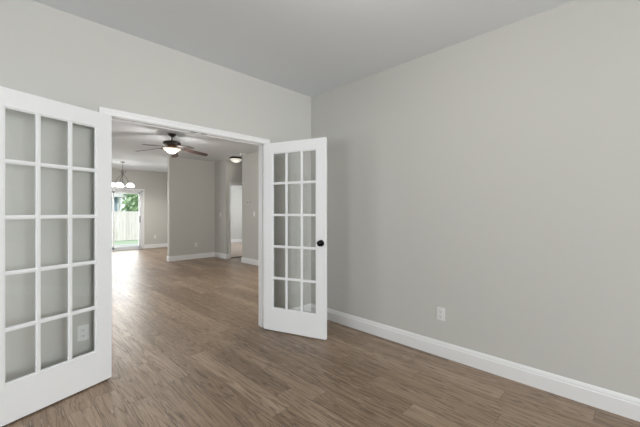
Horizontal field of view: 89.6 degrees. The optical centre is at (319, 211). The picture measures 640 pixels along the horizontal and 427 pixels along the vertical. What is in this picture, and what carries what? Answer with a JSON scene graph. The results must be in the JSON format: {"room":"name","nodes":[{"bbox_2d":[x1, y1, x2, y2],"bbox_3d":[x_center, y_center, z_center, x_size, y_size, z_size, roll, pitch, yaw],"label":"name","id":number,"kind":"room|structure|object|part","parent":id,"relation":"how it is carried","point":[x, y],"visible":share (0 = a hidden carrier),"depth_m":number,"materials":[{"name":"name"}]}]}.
{"room":"empty room","nodes":[
{"label":"empty room","id":0,"kind":"room"},
{"bbox_2d":[112,168,166,244],"bbox_3d":[-8.125,-0.082,9.496,7.140,2.740,0.120,0,0,-45],"label":"wall","id":1,"kind":"structure","parent":0,"point":[154,184],"depth_m":11.51,"materials":[{"name":"paint"}]},
{"bbox_2d":[112,190,141,250],"bbox_3d":[-6.929,0.273,10.705,1.820,2.030,0.162,0,0,-45],"label":"door","id":2,"kind":"structure","parent":1,"relation":"in","point":[113,191],"depth_m":11.05,"materials":[{"name":"white plastic"}]},
{"bbox_2d":[112,188,143,248],"bbox_3d":[-6.874,0.241,10.650,1.948,2.094,0.017,0,0,-45],"label":"door frame","id":3,"kind":"structure","parent":1,"relation":"attached to","point":[142,190],"depth_m":11.30,"materials":[{"name":"white paint"}]},
{"bbox_2d":[144,243,166,248],"bbox_3d":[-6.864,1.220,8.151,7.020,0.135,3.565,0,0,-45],"label":"baseboard","id":4,"kind":"structure","parent":1,"relation":"attached to","point":[163,244],"depth_m":11.59,"materials":[{"name":"white paint"}]},
{"bbox_2d":[0,0,310,381],"bbox_3d":[-1.492,-0.082,2.779,7.020,2.740,0.120,0,0,-45],"label":"wall","id":5,"kind":"structure","parent":0,"point":[46,51],"depth_m":2.42,"materials":[{"name":"paint"}]},
{"bbox_2d":[0,86,111,426],"bbox_3d":[-1.791,0.265,2.172,0.046,2.023,0.746,0,0,26],"label":"door","id":6,"kind":"structure","parent":5,"relation":"in","point":[22,396],"depth_m":2.19,"materials":[{"name":"white paint"}]},
{"bbox_2d":[77,324,88,341],"bbox_3d":[-1.772,0.903,2.408,0.072,0.116,0.009,0,0,-45],"label":"wall outlet","id":7,"kind":"object","parent":5,"relation":"attached to","point":[82,330],"visible":1,"depth_m":2.40,"materials":[{"name":"white plastic"}]},
{"bbox_2d":[99,107,269,327],"bbox_3d":[-1.175,0.239,3.086,1.604,2.098,0.139,0,0,-45],"label":"door frame","id":8,"kind":"structure","parent":5,"relation":"attached to","point":[260,145],"depth_m":3.32,"materials":[{"name":"white paint"}]},
{"bbox_2d":[264,137,326,339],"bbox_3d":[-0.273,0.265,3.382,0.748,2.023,0.139,0,0,25],"label":"door","id":9,"kind":"structure","parent":5,"relation":"in","point":[303,323],"depth_m":3.33,"materials":[{"name":"white paint"}]},
{"bbox_3d":[-0.270,0.265,3.381,0.524,2.023,0.034,0,0,25],"label":"rail","id":10,"kind":"part","parent":9,"relation":"part of","materials":[{"name":"white paint"}]},
{"bbox_3d":[0.001,0.313,3.207,0.066,0.066,0.052,0,0,25],"label":"knob","id":11,"kind":"part","parent":9,"relation":"part of","materials":[{"name":"black metal"}]},
{"bbox_2d":[292,303,310,311],"bbox_3d":[-2.017,1.220,2.158,5.400,0.135,0.016,0,0,-45],"label":"baseboard","id":12,"kind":"structure","parent":5,"relation":"attached to","point":[307,307],"depth_m":3.99,"materials":[{"name":"white paint"}]},
{"bbox_2d":[167,156,214,255],"bbox_3d":[-3.518,-0.082,8.871,1.270,2.740,0.120,0,0,-45],"label":"wall partition","id":13,"kind":"structure","parent":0,"point":[190,182],"depth_m":8.76,"materials":[{"name":"paint"}]},
{"bbox_2d":[167,252,214,261],"bbox_3d":[-3.523,1.220,8.865,1.286,0.135,0.152,0,0,-45],"label":"baseboard","id":14,"kind":"structure","parent":13,"relation":"attached to","point":[211,254],"depth_m":8.76,"materials":[{"name":"white paint"}]},
{"bbox_2d":[230,160,241,184],"bbox_3d":[-1.273,-0.082,10.225,3.580,2.740,0.120,0,0,-45],"label":"wall","id":15,"kind":"structure","parent":0,"point":[235,168],"depth_m":9.05,"materials":[{"name":"paint"}]},
{"bbox_2d":[229,182,241,258],"bbox_3d":[-2.207,0.234,9.194,0.878,2.109,0.017,0,0,-45],"label":"door frame","id":16,"kind":"structure","parent":15,"relation":"attached to","point":[230,183],"depth_m":8.92,"materials":[{"name":"white paint"}]},
{"bbox_2d":[215,152,257,259],"bbox_3d":[-2.263,-0.082,8.598,0.120,2.740,9.440,0,0,-45],"label":"wall","id":17,"kind":"structure","parent":0,"point":[249,161],"depth_m":8.20,"materials":[{"name":"paint"}]},
{"bbox_2d":[215,252,228,258],"bbox_3d":[-2.762,1.220,9.075,0.120,0.135,0.631,0,0,-45],"label":"baseboard","id":18,"kind":"structure","parent":17,"relation":"attached to","point":[219,255],"depth_m":8.96,"materials":[{"name":"white paint"}]},
{"bbox_2d":[241,257,257,265],"bbox_3d":[-0.492,1.220,6.816,0.136,0.135,4.176,0,0,-45],"label":"baseboard","id":19,"kind":"structure","parent":17,"relation":"attached to","point":[243,259],"depth_m":7.98,"materials":[{"name":"white paint"}]},
{"bbox_2d":[231,185,241,239],"bbox_3d":[-4.052,-0.082,13.004,3.580,2.740,0.120,0,0,-45],"label":"wall","id":20,"kind":"structure","parent":0,"point":[236,191],"depth_m":13.48,"materials":[{"name":"paint"}]},
{"bbox_2d":[231,239,241,242],"bbox_3d":[-4.039,1.213,12.920,3.440,0.150,0.016,0,0,-45],"label":"baseboard","id":21,"kind":"structure","parent":20,"relation":"attached to","point":[232,240],"depth_m":13.45,"materials":[{"name":"white paint"}]},
{"bbox_2d":[32,0,574,172],"bbox_3d":[-0.884,-1.512,4.702,10.840,0.120,17.140,0,0,-45],"label":"ceiling","id":22,"kind":"structure","parent":0,"point":[310,48],"depth_m":2.62,"materials":[{"name":"paint"}]},
{"bbox_2d":[112,162,134,186],"bbox_3d":[-5.744,-1.099,9.361,0.688,0.706,0.671,0,0,-45],"label":"chandelier","id":23,"kind":"object","parent":22,"relation":"hanging from","point":[118,184],"visible":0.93,"depth_m":9.27,"materials":[{"name":"white glass"}]},
{"bbox_2d":[135,133,207,157],"bbox_3d":[-2.717,-1.259,6.000,1.252,0.386,1.257,0,0,-45],"label":"ceiling fan","id":24,"kind":"object","parent":22,"relation":"hanging from","point":[170,146],"visible":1,"depth_m":5.93,"materials":[{"name":"brown wood"}]},
{"bbox_3d":[-2.758,-1.133,5.996,0.300,0.094,0.300,0,0,-45],"label":"lamp shade","id":25,"kind":"part","parent":24,"relation":"part of","materials":[{"name":"white glass"}]},
{"bbox_3d":[-2.401,-1.156,5.747,0.459,0.034,0.134,10,6,35],"label":"blade","id":26,"kind":"part","parent":24,"relation":"part of","materials":[{"name":"brown wood"}]},
{"bbox_3d":[-2.410,-1.156,6.258,0.459,0.034,0.134,10,-6,-37],"label":"blade","id":27,"kind":"part","parent":24,"relation":"part of","materials":[{"name":"brown wood"}]},
{"bbox_2d":[229,156,241,162],"bbox_3d":[-2.235,-1.373,8.570,0.344,0.158,0.344,0,0,-45],"label":"ceiling light","id":28,"kind":"object","parent":22,"relation":"attached to","point":[235,159],"visible":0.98,"depth_m":8.46,"materials":[{"name":"white glass"}]},
{"bbox_3d":[-2.235,-1.361,8.570,0.304,0.092,0.304,0,0,-45],"label":"lamp shade","id":29,"kind":"part","parent":28,"relation":"part of","materials":[{"name":"white glass"}]},
{"bbox_2d":[2,242,639,426],"bbox_3d":[-0.926,1.342,4.660,10.720,0.132,17.140,0,0,-45],"label":"floor","id":30,"kind":"structure","parent":0,"point":[190,348],"depth_m":2.51,"materials":[{"name":"brown wood"}]},
{"bbox_2d":[311,0,639,398],"bbox_3d":[2.567,-0.082,1.478,0.120,2.740,7.460,0,0,-45],"label":"wall","id":31,"kind":"structure","parent":0,"point":[491,179],"depth_m":2.52,"materials":[{"name":"paint"}]},
{"bbox_2d":[437,307,444,320],"bbox_3d":[1.079,0.910,2.875,0.072,0.116,0.009,0,0,45],"label":"wall outlet","id":32,"kind":"object","parent":31,"relation":"attached to","point":[440,311],"visible":1,"depth_m":2.87,"materials":[{"name":"white plastic"}]},
{"bbox_2d":[311,304,639,421],"bbox_3d":[2.524,1.220,1.425,0.016,0.135,7.445,0,0,-45],"label":"baseboard","id":33,"kind":"structure","parent":31,"relation":"attached to","point":[617,403],"depth_m":2.49,"materials":[{"name":"white paint"}]},
{"label":"outside","id":34,"kind":"structure","parent":0,"visible":0},
{"bbox_2d":[114,236,138,244],"bbox_3d":[-20.336,1.688,30.943,65.000,0.200,47.480,0,0,-45],"label":"lawn","id":35,"kind":"structure","parent":34,"point":[119,241],"depth_m":16.77,"materials":[{"name":"green plant"}]},
{"bbox_2d":[114,193,126,233],"bbox_3d":[-19.675,-1.012,21.867,9.800,5.200,7.850,0,0,-45],"label":"house","id":36,"kind":"structure","parent":35,"relation":"on","point":[117,196],"depth_m":22.43,"materials":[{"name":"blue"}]},
{"bbox_2d":[114,211,138,241],"bbox_3d":[-11.537,0.772,16.840,19.500,1.632,0.150,0,0,-45],"label":"wooden fence","id":37,"kind":"object","parent":35,"relation":"on","point":[129,220],"visible":0.08,"depth_m":17.66,"materials":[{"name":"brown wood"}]},
{"bbox_2d":[121,194,138,211],"bbox_3d":[-10.850,-1.343,21.672,4.781,6.524,4.553,0,0,-45],"label":"leafy tree","id":38,"kind":"object","parent":35,"relation":"on","point":[131,203],"visible":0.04,"depth_m":19.70,"materials":[{"name":"green plant"}]},
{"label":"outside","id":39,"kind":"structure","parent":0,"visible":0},
{"bbox_2d":[114,243,138,246],"bbox_3d":[-8.068,1.463,11.957,9.500,0.150,3.280,0,0,-45],"label":"patio","id":40,"kind":"structure","parent":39,"point":[135,244],"depth_m":13.34,"materials":[{"name":"concrete"}]}
]}

